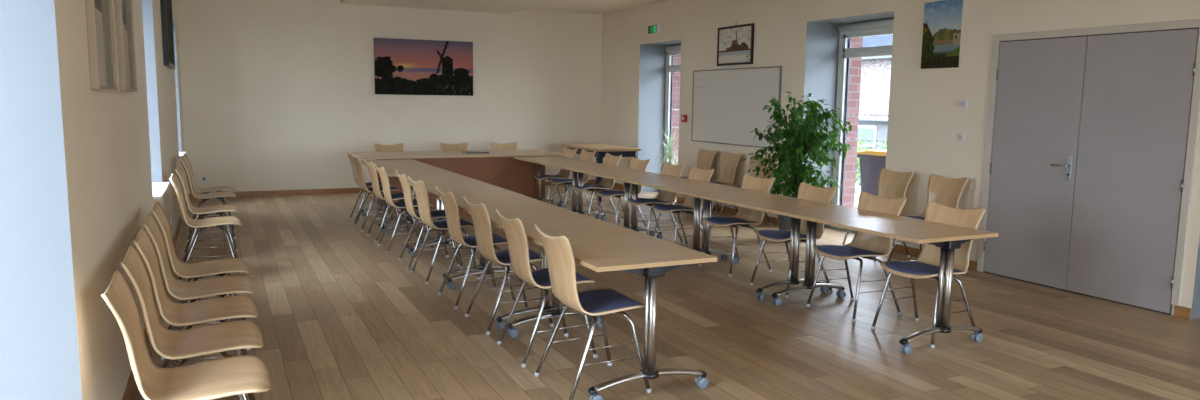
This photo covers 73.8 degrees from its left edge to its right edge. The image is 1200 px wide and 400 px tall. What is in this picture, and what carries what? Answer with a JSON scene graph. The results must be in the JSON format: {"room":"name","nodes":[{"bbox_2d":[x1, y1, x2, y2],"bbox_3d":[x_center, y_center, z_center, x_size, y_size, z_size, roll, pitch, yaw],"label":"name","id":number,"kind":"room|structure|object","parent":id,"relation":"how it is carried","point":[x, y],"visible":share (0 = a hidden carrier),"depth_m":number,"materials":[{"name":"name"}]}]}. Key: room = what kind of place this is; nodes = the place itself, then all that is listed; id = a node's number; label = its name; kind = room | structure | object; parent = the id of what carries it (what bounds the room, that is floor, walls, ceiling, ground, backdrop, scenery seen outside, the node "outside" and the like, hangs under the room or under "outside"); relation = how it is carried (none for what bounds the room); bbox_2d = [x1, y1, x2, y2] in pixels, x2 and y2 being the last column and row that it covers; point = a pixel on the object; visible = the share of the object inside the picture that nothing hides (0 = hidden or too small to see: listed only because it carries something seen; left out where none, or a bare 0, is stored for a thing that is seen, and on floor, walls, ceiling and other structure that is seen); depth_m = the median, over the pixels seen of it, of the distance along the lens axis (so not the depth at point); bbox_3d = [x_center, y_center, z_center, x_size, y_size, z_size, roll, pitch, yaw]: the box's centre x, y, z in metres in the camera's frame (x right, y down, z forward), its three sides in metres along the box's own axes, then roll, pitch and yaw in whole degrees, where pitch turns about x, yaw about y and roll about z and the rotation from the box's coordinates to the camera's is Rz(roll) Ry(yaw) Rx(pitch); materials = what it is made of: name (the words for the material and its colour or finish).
{"room":"meeting room","nodes":[
{"label":"meeting room","id":0,"kind":"room"},
{"bbox_2d":[0,0,185,399],"bbox_3d":[-2.244,-0.418,3.058,0.450,3.120,19.500,-3,8,-25],"label":"wall","id":1,"kind":"structure","parent":0,"point":[79,164],"depth_m":2.81,"materials":[{"name":"beige paint"}]},
{"bbox_2d":[85,0,116,90],"bbox_3d":[-2.256,-0.899,3.603,0.032,0.800,0.660,-3,8,-25],"label":"framed print","id":2,"kind":"object","parent":1,"relation":"attached to","point":[99,13],"visible":1,"depth_m":3.56,"materials":[{"name":"brown wood"}]},
{"bbox_2d":[94,0,113,86],"bbox_3d":[-2.252,-0.899,3.605,0.001,0.770,0.630,-3,8,-25],"label":"artwork","id":3,"kind":"object","parent":2,"relation":"attached to","point":[102,14],"depth_m":3.66},
{"bbox_2d":[115,0,136,91],"bbox_3d":[-2.732,-1.028,4.598,0.032,0.800,0.640,-3,8,-25],"label":"framed print","id":4,"kind":"object","parent":1,"relation":"attached to","point":[126,60],"visible":1,"depth_m":4.54,"materials":[{"name":"brown wood"}]},
{"bbox_2d":[122,0,134,88],"bbox_3d":[-2.728,-1.028,4.599,0.001,0.770,0.610,-3,8,-25],"label":"artwork","id":5,"kind":"object","parent":4,"relation":"attached to","point":[125,3],"depth_m":4.67},
{"bbox_2d":[122,204,185,399],"bbox_3d":[-2.049,1.079,3.337,0.016,0.085,19.484,-3,8,-25],"label":"baseboard","id":6,"kind":"structure","parent":1,"relation":"attached to","point":[129,390],"depth_m":4.22,"materials":[{"name":"brown wood"}]},
{"bbox_2d":[152,182,169,198],"bbox_3d":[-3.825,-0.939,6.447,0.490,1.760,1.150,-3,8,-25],"label":"windowsill","id":7,"kind":"structure","parent":1,"relation":"in","point":[159,189],"depth_m":6.65,"materials":[{"name":"white"}]},
{"bbox_2d":[160,0,174,68],"bbox_3d":[-4.645,-1.840,8.588,0.050,0.820,1.300,-3,8,-25],"label":"framed picture","id":8,"kind":"object","parent":1,"relation":"attached to","point":[165,5],"visible":1,"depth_m":8.36,"materials":[{"name":"black paint"}]},
{"bbox_2d":[166,0,172,63],"bbox_3d":[-4.639,-1.840,8.591,0.001,0.740,1.220,-3,8,-25],"label":"artwork","id":9,"kind":"object","parent":8,"relation":"attached to","point":[167,1],"depth_m":8.77},
{"bbox_2d":[177,0,601,192],"bbox_3d":[-3.095,-1.728,13.530,7.960,3.120,0.300,-3,8,-25],"label":"wall","id":10,"kind":"structure","parent":0,"point":[276,94],"depth_m":12.88,"materials":[{"name":"beige paint"}]},
{"bbox_2d":[201,176,206,181],"bbox_3d":[-6.016,-0.322,12.139,0.090,0.090,0.014,-3,8,-25],"label":"wall socket","id":11,"kind":"object","parent":10,"relation":"attached to","point":[203,178],"visible":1,"depth_m":12.13,"materials":[{"name":"white plastic"}]},
{"bbox_2d":[188,180,595,198],"bbox_3d":[-3.114,-0.201,13.543,6.910,0.085,0.016,-3,8,-25],"label":"baseboard","id":12,"kind":"structure","parent":10,"relation":"attached to","point":[547,183],"depth_m":12.77,"materials":[{"name":"brown wood"}]},
{"bbox_2d":[374,38,472,95],"bbox_3d":[-2.927,-2.214,13.361,1.650,0.910,0.031,-3,8,-25],"label":"print","id":13,"kind":"object","parent":10,"relation":"attached to","point":[401,66],"visible":1,"depth_m":13.33,"materials":[{"name":"paper"}]},
{"bbox_2d":[340,0,550,12],"bbox_3d":[1.303,-2.086,4.537,2.760,0.085,19.499,-3,8,-25],"label":"ceiling","id":14,"kind":"structure","parent":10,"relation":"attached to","point":[493,6],"depth_m":12.64,"materials":[{"name":"paint"}]},
{"bbox_2d":[523,0,668,13],"bbox_3d":[1.720,-2.246,4.716,9.480,0.200,20.100,-3,8,-25],"label":"ceiling","id":15,"kind":"structure","parent":0,"point":[572,6],"depth_m":13.33,"materials":[{"name":"paint"}]},
{"bbox_2d":[131,184,1199,399],"bbox_3d":[1.656,1.010,5.109,9.130,0.120,20.100,-3,8,-25],"label":"floor","id":16,"kind":"structure","parent":0,"point":[340,317],"depth_m":5.51,"materials":[{"name":"brown wood"}]},
{"bbox_2d":[101,271,270,399],"bbox_3d":[-1.556,0.720,3.066,0.538,0.878,0.505,-3,8,-25],"label":"chair","id":17,"kind":"object","parent":16,"relation":"on","point":[222,378],"visible":1,"depth_m":3.05,"materials":[{"name":"brown wood"}]},
{"bbox_2d":[120,245,262,399],"bbox_3d":[-1.805,0.652,3.586,0.538,0.878,0.505,-3,8,-25],"label":"chair","id":18,"kind":"object","parent":16,"relation":"on","point":[174,345],"visible":0.94,"depth_m":3.57,"materials":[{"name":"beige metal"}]},
{"bbox_2d":[132,228,257,399],"bbox_3d":[-2.036,0.589,4.069,0.538,0.878,0.505,-3,8,-25],"label":"chair","id":19,"kind":"object","parent":16,"relation":"on","point":[221,309],"visible":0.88,"depth_m":4.06,"materials":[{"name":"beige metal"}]},
{"bbox_2d":[142,214,253,367],"bbox_3d":[-2.272,0.525,4.562,0.538,0.878,0.505,-3,8,-25],"label":"chair","id":20,"kind":"object","parent":16,"relation":"on","point":[221,286],"visible":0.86,"depth_m":4.56,"materials":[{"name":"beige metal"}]},
{"bbox_2d":[150,202,249,329],"bbox_3d":[-2.521,0.457,5.082,0.538,0.878,0.505,-3,8,-25],"label":"chair","id":21,"kind":"object","parent":16,"relation":"on","point":[217,267],"visible":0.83,"depth_m":5.08,"materials":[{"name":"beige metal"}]},
{"bbox_2d":[169,174,240,280],"bbox_3d":[-3.408,0.216,6.936,0.538,0.878,0.505,-3,8,-25],"label":"chair","id":22,"kind":"object","parent":16,"relation":"on","point":[220,222],"visible":0.94,"depth_m":6.89,"materials":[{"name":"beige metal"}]},
{"bbox_2d":[174,166,238,261],"bbox_3d":[-3.772,0.117,7.698,0.538,0.878,0.505,-3,8,-25],"label":"chair","id":23,"kind":"object","parent":16,"relation":"on","point":[218,209],"visible":0.95,"depth_m":7.66,"materials":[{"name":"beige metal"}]},
{"bbox_2d":[180,157,235,241],"bbox_3d":[-4.308,-0.029,8.818,0.538,0.878,0.505,-3,8,-25],"label":"chair","id":24,"kind":"object","parent":16,"relation":"on","point":[218,195],"visible":0.97,"depth_m":8.76,"materials":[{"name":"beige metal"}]},
{"bbox_2d":[182,153,234,231],"bbox_3d":[-4.587,-0.104,9.400,0.538,0.878,0.505,-3,8,-25],"label":"chair","id":25,"kind":"object","parent":16,"relation":"on","point":[214,188],"visible":0.59,"depth_m":9.42,"materials":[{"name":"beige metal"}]},
{"bbox_2d":[346,151,392,223],"bbox_3d":[-2.912,-0.175,10.136,0.538,0.878,0.505,-2,8,-23],"label":"chair","id":26,"kind":"object","parent":16,"relation":"on","point":[354,169],"visible":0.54,"depth_m":9.96,"materials":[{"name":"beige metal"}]},
{"bbox_2d":[351,154,402,231],"bbox_3d":[-2.673,-0.104,9.590,0.538,0.878,0.505,-3,8,-25],"label":"chair","id":27,"kind":"object","parent":16,"relation":"on","point":[357,161],"visible":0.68,"depth_m":9.43,"materials":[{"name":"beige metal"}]},
{"bbox_2d":[373,143,403,201],"bbox_3d":[-3.087,-0.394,11.885,0.505,0.878,0.538,-3,8,-25],"label":"chair","id":28,"kind":"object","parent":16,"relation":"on","point":[378,147],"visible":0.11,"depth_m":12.05,"materials":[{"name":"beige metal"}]},
{"bbox_2d":[364,159,418,242],"bbox_3d":[-2.312,-0.011,8.882,0.538,0.878,0.505,-3,8,-26],"label":"chair","id":29,"kind":"object","parent":16,"relation":"on","point":[372,170],"visible":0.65,"depth_m":8.73,"materials":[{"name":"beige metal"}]},
{"bbox_2d":[360,159,437,231],"bbox_3d":[-2.537,-0.085,10.011,0.712,0.740,1.460,-3,8,-25],"label":"conference table","id":30,"kind":"object","parent":16,"relation":"on","point":[392,163],"visible":0.35,"depth_m":9.88,"materials":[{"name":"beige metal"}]},
{"bbox_2d":[375,163,433,253],"bbox_3d":[-2.025,0.067,8.282,0.538,0.878,0.505,-3,8,-25],"label":"chair","id":31,"kind":"object","parent":16,"relation":"on","point":[400,205],"visible":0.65,"depth_m":8.12,"materials":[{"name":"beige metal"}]},
{"bbox_2d":[382,168,472,253],"bbox_3d":[-1.903,0.086,8.700,0.712,0.740,1.460,-3,8,-25],"label":"conference table","id":32,"kind":"object","parent":16,"relation":"on","point":[416,174],"visible":0.38,"depth_m":8.53,"materials":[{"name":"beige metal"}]},
{"bbox_2d":[396,170,459,269],"bbox_3d":[-1.620,0.165,7.528,0.538,0.878,0.505,-2,8,-23],"label":"chair","id":33,"kind":"object","parent":16,"relation":"on","point":[435,214],"visible":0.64,"depth_m":7.38,"materials":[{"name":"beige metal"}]},
{"bbox_2d":[408,176,479,283],"bbox_3d":[-1.363,0.235,6.991,0.538,0.878,0.505,-3,8,-27],"label":"chair","id":34,"kind":"object","parent":16,"relation":"on","point":[420,190],"visible":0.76,"depth_m":6.84,"materials":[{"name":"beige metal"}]},
{"bbox_2d":[440,142,467,150],"bbox_3d":[-2.184,-0.435,12.312,0.505,0.878,0.538,-3,8,-25],"label":"chair","id":35,"kind":"object","parent":16,"relation":"on","point":[463,146],"visible":0.12,"depth_m":12.48,"materials":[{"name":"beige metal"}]},
{"bbox_2d":[349,149,562,212],"bbox_3d":[-2.073,-0.305,11.715,2.920,0.768,1.160,-3,8,-25],"label":"table","id":36,"kind":"object","parent":16,"relation":"on","point":[499,168],"visible":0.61,"depth_m":11.45,"materials":[{"name":"brown wood"}]},
{"bbox_2d":[462,151,488,152],"bbox_3d":[-1.833,-0.706,11.778,0.340,0.019,0.240,-3,8,-29],"label":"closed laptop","id":37,"kind":"object","parent":36,"relation":"on","point":[462,151],"visible":1,"depth_m":11.74,"materials":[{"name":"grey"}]},
{"bbox_2d":[409,179,524,284],"bbox_3d":[-1.272,0.256,7.389,0.712,0.740,1.460,-3,8,-25],"label":"conference table","id":38,"kind":"object","parent":16,"relation":"on","point":[473,188],"visible":0.4,"depth_m":7.22,"materials":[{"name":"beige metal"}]},
{"bbox_2d":[436,186,514,308],"bbox_3d":[-0.963,0.338,6.202,0.538,0.878,0.505,-3,8,-25],"label":"chair","id":39,"kind":"object","parent":16,"relation":"on","point":[448,199],"visible":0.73,"depth_m":6.06,"materials":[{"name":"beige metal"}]},
{"bbox_2d":[491,142,517,149],"bbox_3d":[-1.434,-0.470,12.666,0.505,0.878,0.538,-3,8,-25],"label":"chair","id":40,"kind":"object","parent":16,"relation":"on","point":[496,146],"visible":0.09,"depth_m":12.84,"materials":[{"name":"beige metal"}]},
{"bbox_2d":[463,196,553,334],"bbox_3d":[-0.641,0.420,5.574,0.538,0.878,0.505,-3,8,-26],"label":"chair","id":41,"kind":"object","parent":16,"relation":"on","point":[482,226],"visible":0.7,"depth_m":5.42,"materials":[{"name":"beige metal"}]},
{"bbox_2d":[447,195,594,330],"bbox_3d":[-0.650,0.427,6.072,0.712,0.740,1.460,-3,8,-25],"label":"conference table","id":42,"kind":"object","parent":16,"relation":"on","point":[527,209],"visible":0.44,"depth_m":5.86,"materials":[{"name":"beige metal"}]},
{"bbox_2d":[496,209,597,367],"bbox_3d":[-0.332,0.504,4.929,0.538,0.878,0.505,-2,8,-24],"label":"chair","id":43,"kind":"object","parent":16,"relation":"on","point":[514,229],"visible":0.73,"depth_m":4.78,"materials":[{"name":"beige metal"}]},
{"bbox_2d":[534,147,576,205],"bbox_3d":[-0.648,-0.316,11.503,0.538,0.878,0.505,-3,8,-25],"label":"chair","id":44,"kind":"object","parent":16,"relation":"on","point":[569,153],"visible":0.7,"depth_m":11.51,"materials":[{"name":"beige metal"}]},
{"bbox_2d":[514,156,600,218],"bbox_3d":[-0.600,-0.174,10.927,0.712,0.740,1.460,-3,8,-25],"label":"conference table","id":45,"kind":"object","parent":16,"relation":"on","point":[550,161],"visible":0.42,"depth_m":10.74,"materials":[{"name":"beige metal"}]},
{"bbox_2d":[550,149,595,215],"bbox_3d":[-0.382,-0.243,10.947,0.538,0.878,0.505,-3,8,-25],"label":"chair","id":46,"kind":"object","parent":16,"relation":"on","point":[585,155],"visible":0.56,"depth_m":10.94,"materials":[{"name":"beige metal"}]},
{"bbox_2d":[534,224,650,399],"bbox_3d":[-0.045,0.579,4.351,0.538,0.878,0.505,-3,8,-25],"label":"chair","id":47,"kind":"object","parent":16,"relation":"on","point":[593,303],"visible":0.99,"depth_m":4.24,"materials":[{"name":"brown wood"}]},
{"bbox_2d":[573,153,621,223],"bbox_3d":[-0.048,-0.150,10.226,0.538,0.878,0.505,-3,8,-25],"label":"chair","id":48,"kind":"object","parent":16,"relation":"on","point":[605,183],"visible":0.73,"depth_m":10.23,"materials":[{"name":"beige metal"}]},
{"bbox_2d":[561,144,640,201],"bbox_3d":[-0.015,-0.463,12.991,0.720,0.820,1.500,-3,8,-25],"label":"work table","id":49,"kind":"object","parent":16,"relation":"on","point":[601,150],"visible":0.47,"depth_m":12.43,"materials":[{"name":"brown wood"}]},
{"bbox_2d":[553,164,657,235],"bbox_3d":[0.034,-0.004,9.616,0.712,0.740,1.460,-3,8,-25],"label":"conference table","id":50,"kind":"object","parent":16,"relation":"on","point":[599,170],"visible":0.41,"depth_m":9.43,"materials":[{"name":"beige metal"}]},
{"bbox_2d":[502,219,716,399],"bbox_3d":[-0.009,0.598,4.764,0.712,0.740,1.460,-3,8,-25],"label":"conference table","id":51,"kind":"object","parent":16,"relation":"on","point":[598,245],"visible":0.84,"depth_m":4.29,"materials":[{"name":"brown wood"}]},
{"bbox_2d":[597,157,649,226],"bbox_3d":[0.264,-0.062,9.550,0.538,0.878,0.505,-3,8,-27],"label":"chair","id":52,"kind":"object","parent":16,"relation":"on","point":[634,163],"visible":0.65,"depth_m":9.55,"materials":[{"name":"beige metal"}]},
{"bbox_2d":[627,162,684,243],"bbox_3d":[0.603,0.030,8.842,0.538,0.878,0.505,-3,8,-25],"label":"chair","id":53,"kind":"object","parent":16,"relation":"on","point":[663,197],"visible":0.79,"depth_m":8.84,"materials":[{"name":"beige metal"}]},
{"bbox_2d":[654,120,678,168],"bbox_3d":[1.160,-0.720,13.208,0.485,1.305,0.942,-1,7,-13],"label":"spiky plant","id":54,"kind":"object","parent":16,"relation":"on","point":[670,156],"visible":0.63,"depth_m":13.20,"materials":[{"name":"green plant"}]},
{"bbox_2d":[603,174,731,260],"bbox_3d":[0.666,0.167,8.304,0.712,0.740,1.460,-3,8,-25],"label":"conference table","id":55,"kind":"object","parent":16,"relation":"on","point":[657,181],"visible":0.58,"depth_m":8.08,"materials":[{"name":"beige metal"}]},
{"bbox_2d":[652,166,713,245],"bbox_3d":[0.842,0.101,8.296,0.538,0.878,0.505,-2,8,-24],"label":"chair","id":56,"kind":"object","parent":16,"relation":"on","point":[695,173],"visible":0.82,"depth_m":8.33,"materials":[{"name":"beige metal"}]},
{"bbox_2d":[670,149,716,211],"bbox_3d":[1.333,-0.285,11.461,0.538,0.878,0.505,-3,8,-25],"label":"chair","id":57,"kind":"object","parent":16,"relation":"on","point":[705,158],"visible":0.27,"depth_m":11.54,"materials":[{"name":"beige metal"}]},
{"bbox_2d":[692,151,741,215],"bbox_3d":[1.590,-0.215,10.923,0.538,0.878,0.505,-3,8,-25],"label":"chair","id":58,"kind":"object","parent":16,"relation":"on","point":[729,162],"visible":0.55,"depth_m":10.99,"materials":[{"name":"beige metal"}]},
{"bbox_2d":[698,173,774,276],"bbox_3d":[1.272,0.212,7.444,0.538,0.878,0.505,-3,8,-27],"label":"chair","id":59,"kind":"object","parent":16,"relation":"on","point":[744,217],"visible":0.85,"depth_m":7.44,"materials":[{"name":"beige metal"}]},
{"bbox_2d":[719,154,771,226],"bbox_3d":[1.877,-0.137,10.323,0.538,0.878,0.505,-3,8,-25],"label":"chair","id":60,"kind":"object","parent":16,"relation":"on","point":[751,165],"visible":0.2,"depth_m":10.44,"materials":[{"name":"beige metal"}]},
{"bbox_2d":[671,187,835,300],"bbox_3d":[1.287,0.338,6.987,0.712,0.740,1.460,-3,8,-25],"label":"conference table","id":61,"kind":"object","parent":16,"relation":"on","point":[746,198],"visible":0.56,"depth_m":6.67,"materials":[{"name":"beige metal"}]},
{"bbox_2d":[750,182,836,297],"bbox_3d":[1.614,0.311,6.683,0.538,0.878,0.505,-3,8,-25],"label":"chair","id":62,"kind":"object","parent":16,"relation":"on","point":[806,191],"visible":0.66,"depth_m":6.70,"materials":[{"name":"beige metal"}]},
{"bbox_2d":[742,92,852,229],"bbox_3d":[2.276,-0.365,8.957,0.990,1.676,1.213,-4,9,-36],"label":"potted ficus","id":63,"kind":"object","parent":16,"relation":"on","point":[800,146],"visible":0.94,"depth_m":8.79,"materials":[{"name":"green plant"}]},
{"bbox_2d":[778,214,790,229],"bbox_3d":[2.203,0.280,9.094,0.390,0.360,0.390,-3,8,-25],"label":"pot","id":64,"kind":"object","parent":63,"relation":"on","point":[784,222],"depth_m":8.98,"materials":[{"name":"grey"}]},
{"bbox_2d":[806,191,906,321],"bbox_3d":[1.921,0.400,5.994,0.538,0.878,0.505,-3,8,-27],"label":"chair","id":65,"kind":"object","parent":16,"relation":"on","point":[863,245],"visible":0.86,"depth_m":6.00,"materials":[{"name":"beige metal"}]},
{"bbox_2d":[842,168,913,257],"bbox_3d":[2.863,0.131,8.262,0.538,0.878,0.505,-3,8,-25],"label":"chair","id":66,"kind":"object","parent":16,"relation":"on","point":[891,184],"visible":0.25,"depth_m":8.34,"materials":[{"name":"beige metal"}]},
{"bbox_2d":[769,205,997,353],"bbox_3d":[1.928,0.509,5.680,0.712,0.740,1.460,-3,8,-25],"label":"conference table","id":67,"kind":"object","parent":16,"relation":"on","point":[949,238],"visible":0.97,"depth_m":5.29,"materials":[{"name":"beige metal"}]},
{"bbox_2d":[871,201,984,347],"bbox_3d":[2.222,0.476,5.411,0.538,0.878,0.505,-3,8,-30],"label":"chair","id":68,"kind":"object","parent":16,"relation":"on","point":[927,264],"visible":0.81,"depth_m":5.42,"materials":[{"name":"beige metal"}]},
{"bbox_2d":[888,174,968,260],"bbox_3d":[3.146,0.208,7.671,0.538,0.878,0.505,-3,8,-25],"label":"chair","id":69,"kind":"object","parent":16,"relation":"on","point":[944,191],"visible":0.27,"depth_m":7.75,"materials":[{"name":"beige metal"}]},
{"bbox_2d":[671,37,862,206],"bbox_3d":[2.782,-1.310,10.760,0.260,3.120,10.400,-3,8,-25],"label":"wall","id":70,"kind":"structure","parent":0,"point":[855,63],"depth_m":10.10,"materials":[{"name":"red brick"}]},
{"bbox_2d":[601,0,1199,319],"bbox_3d":[2.475,-1.270,10.406,0.600,3.120,10.180,-3,8,-25],"label":"wall","id":71,"kind":"structure","parent":0,"point":[925,116],"depth_m":8.90,"materials":[{"name":"beige paint"}]},
{"bbox_2d":[648,24,660,34],"bbox_3d":[0.870,-2.746,12.861,0.079,0.145,0.300,-3,8,-25],"label":"exit sign","id":72,"kind":"object","parent":71,"relation":"attached to","point":[656,28],"visible":1,"depth_m":12.78,"materials":[{"name":"green plastic"}]},
{"bbox_2d":[664,44,680,193],"bbox_3d":[1.424,-1.315,13.184,0.124,2.500,1.330,-3,8,-25],"label":"window","id":73,"kind":"structure","parent":71,"relation":"in","point":[671,50],"depth_m":13.64,"materials":[{"name":"white"}]},
{"bbox_2d":[681,115,686,121],"bbox_3d":[1.282,-1.242,12.172,0.048,0.110,0.110,-3,8,-25],"label":"fire alarm","id":74,"kind":"object","parent":71,"relation":"attached to","point":[683,117],"visible":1,"depth_m":12.14,"materials":[{"name":"red plastic"}]},
{"bbox_2d":[717,23,754,65],"bbox_3d":[1.844,-2.135,10.918,0.030,0.575,0.820,-3,8,-25],"label":"framed drawing","id":75,"kind":"object","parent":71,"relation":"attached to","point":[735,44],"visible":1,"depth_m":10.89,"materials":[{"name":"white paper"}]},
{"bbox_2d":[691,66,781,147],"bbox_3d":[1.831,-1.285,11.033,0.026,1.044,2.060,-3,8,-25],"label":"whiteboard","id":76,"kind":"object","parent":71,"relation":"attached to","point":[728,104],"visible":0.98,"depth_m":10.98,"materials":[{"name":"white ceramic"}]},
{"bbox_2d":[830,18,893,231],"bbox_3d":[3.252,-0.828,9.362,0.124,2.520,1.380,-3,8,-25],"label":"window","id":77,"kind":"structure","parent":71,"relation":"in","point":[878,27],"depth_m":9.79,"materials":[{"name":"white"}]},
{"bbox_2d":[613,183,1190,319],"bbox_3d":[2.181,0.250,10.454,0.016,0.085,10.164,-3,8,-25],"label":"baseboard","id":78,"kind":"structure","parent":71,"relation":"attached to","point":[1179,311],"depth_m":8.36,"materials":[{"name":"brown wood"}]},
{"bbox_2d":[921,0,964,68],"bbox_3d":[3.341,-1.617,7.806,0.023,0.650,0.460,-3,8,-25],"label":"landscape painting","id":79,"kind":"object","parent":71,"relation":"attached to","point":[943,20],"visible":1,"depth_m":7.79,"materials":[{"name":"multicoloured"}]},
{"bbox_2d":[956,132,964,140],"bbox_3d":[3.456,-0.611,7.668,0.018,0.084,0.084,-3,8,-25],"label":"light switch","id":80,"kind":"object","parent":71,"relation":"attached to","point":[960,135],"visible":1,"depth_m":7.66,"materials":[{"name":"white plastic"}]},
{"bbox_2d":[959,99,967,107],"bbox_3d":[3.458,-0.920,7.607,0.040,0.080,0.080,-3,8,-25],"label":"thermostat","id":81,"kind":"object","parent":71,"relation":"attached to","point":[963,103],"visible":1,"depth_m":7.59,"materials":[{"name":"white plastic"}]},
{"bbox_2d":[977,19,1199,314],"bbox_3d":[3.941,-0.314,6.625,0.099,2.190,1.765,-3,8,-25],"label":"door","id":82,"kind":"structure","parent":71,"relation":"in","point":[1092,132],"depth_m":6.49,"materials":[{"name":"grey paint"}]},
{"label":"outside","id":83,"kind":"structure","parent":0,"visible":0},
{"bbox_2d":[854,181,860,206],"bbox_3d":[1.165,1.381,3.527,85.000,0.220,85.000,-3,8,-25],"label":"ground","id":84,"kind":"structure","parent":83,"point":[857,186],"depth_m":15.13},
{"bbox_2d":[855,132,874,185],"bbox_3d":[4.902,-0.802,15.559,1.245,1.272,1.321,-3,8,-25],"label":"shrub","id":85,"kind":"object","parent":84,"relation":"on","point":[860,142],"visible":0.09,"depth_m":15.44,"materials":[{"name":"green plant"}]},
{"bbox_2d":[857,150,885,195],"bbox_3d":[4.355,-0.243,11.987,0.660,1.000,0.832,-4,8,-31],"label":"wheelie bin","id":86,"kind":"object","parent":84,"relation":"on","point":[872,162],"visible":0.17,"depth_m":11.93,"materials":[{"name":"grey plastic"}]},
{"bbox_2d":[856,116,887,180],"bbox_3d":[6.169,-1.192,18.199,1.820,1.400,5.400,-3,8,-25],"label":"outbuilding","id":87,"kind":"structure","parent":84,"relation":"on","point":[877,126],"depth_m":17.04,"materials":[{"name":"grey"}]},
{"bbox_2d":[859,34,892,115],"bbox_3d":[9.273,-3.702,22.092,6.480,5.500,15.100,-3,8,-25],"label":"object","id":88,"kind":"object","parent":84,"relation":"on","point":[876,70],"visible":0.02,"depth_m":20.18,"materials":[{"name":"stone"}]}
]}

